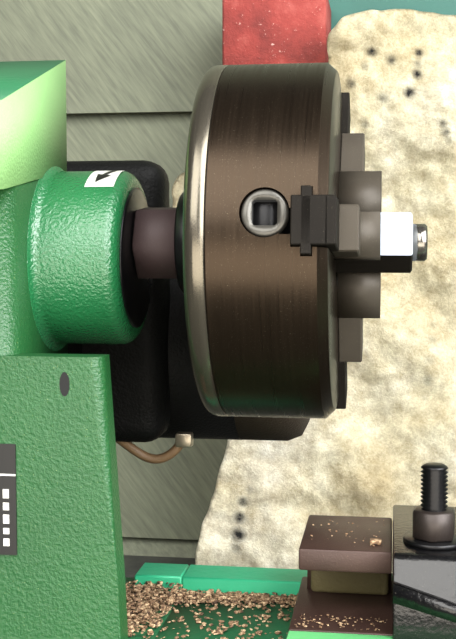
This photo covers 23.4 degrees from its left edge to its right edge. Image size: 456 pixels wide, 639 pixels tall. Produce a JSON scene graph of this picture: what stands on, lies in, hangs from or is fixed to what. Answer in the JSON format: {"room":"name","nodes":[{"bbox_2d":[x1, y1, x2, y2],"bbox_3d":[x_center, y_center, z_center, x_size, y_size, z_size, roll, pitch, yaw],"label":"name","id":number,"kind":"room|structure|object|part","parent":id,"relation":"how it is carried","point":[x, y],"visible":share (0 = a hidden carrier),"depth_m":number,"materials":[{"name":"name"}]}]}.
{"room":"machine workshop","nodes":[
{"label":"machine workshop","id":0,"kind":"room"},
{"bbox_2d":[0,0,226,557],"bbox_3d":[0.146,-0.626,1.057,3.600,1.741,0.052,1,4,8],"label":"wall","id":1,"kind":"structure","parent":0,"point":[135,69],"depth_m":1.11,"materials":[{"name":"paint"}]},
{"bbox_2d":[329,0,455,29],"bbox_3d":[0.183,-0.285,1.044,0.182,0.105,0.010,1,4,8],"label":"trim","id":2,"kind":"structure","parent":1,"relation":"attached to","point":[339,8],"depth_m":1.04,"materials":[{"name":"teal paint"}]},
{"bbox_2d":[124,555,194,577],"bbox_3d":[-0.014,0.338,0.040,3.600,0.040,2.240,1,4,8],"label":"floor","id":3,"kind":"structure","parent":0,"point":[132,563],"depth_m":1.11,"materials":[{"name":"concrete"}]},
{"bbox_2d":[155,565,392,638],"bbox_3d":[0.266,0.198,0.356,0.582,0.195,0.089,1,4,8],"label":"lathe","id":4,"kind":"object","parent":3,"relation":"on","point":[280,581],"visible":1,"depth_m":0.40,"materials":[{"name":"green metal"}]},
{"bbox_2d":[0,60,188,638],"bbox_3d":[-0.147,0.097,0.416,0.282,0.388,0.093,1,4,8],"label":"headstock","id":5,"kind":"object","parent":4,"relation":"attached to","point":[82,252],"depth_m":0.36,"materials":[{"name":"green metal"}]},
{"bbox_2d":[67,160,309,441],"bbox_3d":[-0.065,-0.006,0.490,0.200,0.124,0.136,1,4,8],"label":"motor housing","id":6,"kind":"object","parent":5,"relation":"attached to","point":[155,395],"depth_m":0.46,"materials":[{"name":"black metal"}]},
{"bbox_2d":[116,432,192,463],"bbox_3d":[-0.039,0.049,0.461,0.051,0.028,0.019,-3,5,-34],"label":"power cable","id":7,"kind":"object","parent":4,"relation":"attached to","point":[182,439],"visible":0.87,"depth_m":0.47,"materials":[{"name":"brown plastic"}]},
{"bbox_2d":[126,580,297,638],"bbox_3d":[-0.021,0.104,0.384,0.090,0.006,0.073,1,4,8],"label":"wood shavings","id":8,"kind":"object","parent":4,"relation":"on","point":[146,607],"visible":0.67,"depth_m":0.40},
{"bbox_2d":[182,63,381,418],"bbox_3d":[0.024,-0.027,0.392,0.060,0.126,0.129,1,4,8],"label":"three-jaw lathe chuck","id":9,"kind":"object","parent":4,"relation":"attached to","point":[278,189],"visible":1,"depth_m":0.34,"materials":[{"name":"metal"}]},
{"bbox_3d":[0.020,-0.028,0.394,0.016,0.116,0.116,1,4,8],"label":"scroll plate","id":10,"kind":"part","parent":9,"relation":"part of","materials":[{"name":"metal"}]},
{"bbox_2d":[336,212,427,272],"bbox_3d":[0.050,-0.027,0.390,0.041,0.021,0.020,1,4,8],"label":"bar","id":11,"kind":"object","parent":9,"relation":"attached to","point":[403,242],"visible":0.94,"depth_m":0.38,"materials":[{"name":"silver metal"}]},
{"bbox_2d":[288,515,392,635],"bbox_3d":[0.050,0.090,0.381,0.054,0.031,0.062,1,4,8],"label":"slide","id":12,"kind":"object","parent":4,"relation":"attached to","point":[346,588],"depth_m":0.38,"materials":[{"name":"brown metal"}]},
{"bbox_2d":[392,462,455,638],"bbox_3d":[0.123,0.076,0.371,0.132,0.059,0.078,1,4,8],"label":"post","id":13,"kind":"object","parent":12,"relation":"on","point":[424,534],"depth_m":0.35,"materials":[{"name":"grey metal"}]},
{"bbox_2d":[222,0,330,64],"bbox_3d":[0.048,-0.030,1.046,0.094,0.532,0.095,1,4,8],"label":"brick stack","id":14,"kind":"object","parent":3,"relation":"on","point":[253,31],"visible":0.03,"depth_m":0.98,"materials":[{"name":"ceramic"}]},
{"bbox_2d":[172,9,455,568],"bbox_3d":[0.090,-0.006,0.948,0.286,0.513,0.033,1,4,8],"label":"boulder","id":15,"kind":"object","parent":3,"relation":"on","point":[397,67],"visible":0.45,"depth_m":0.94,"materials":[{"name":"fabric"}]}
]}

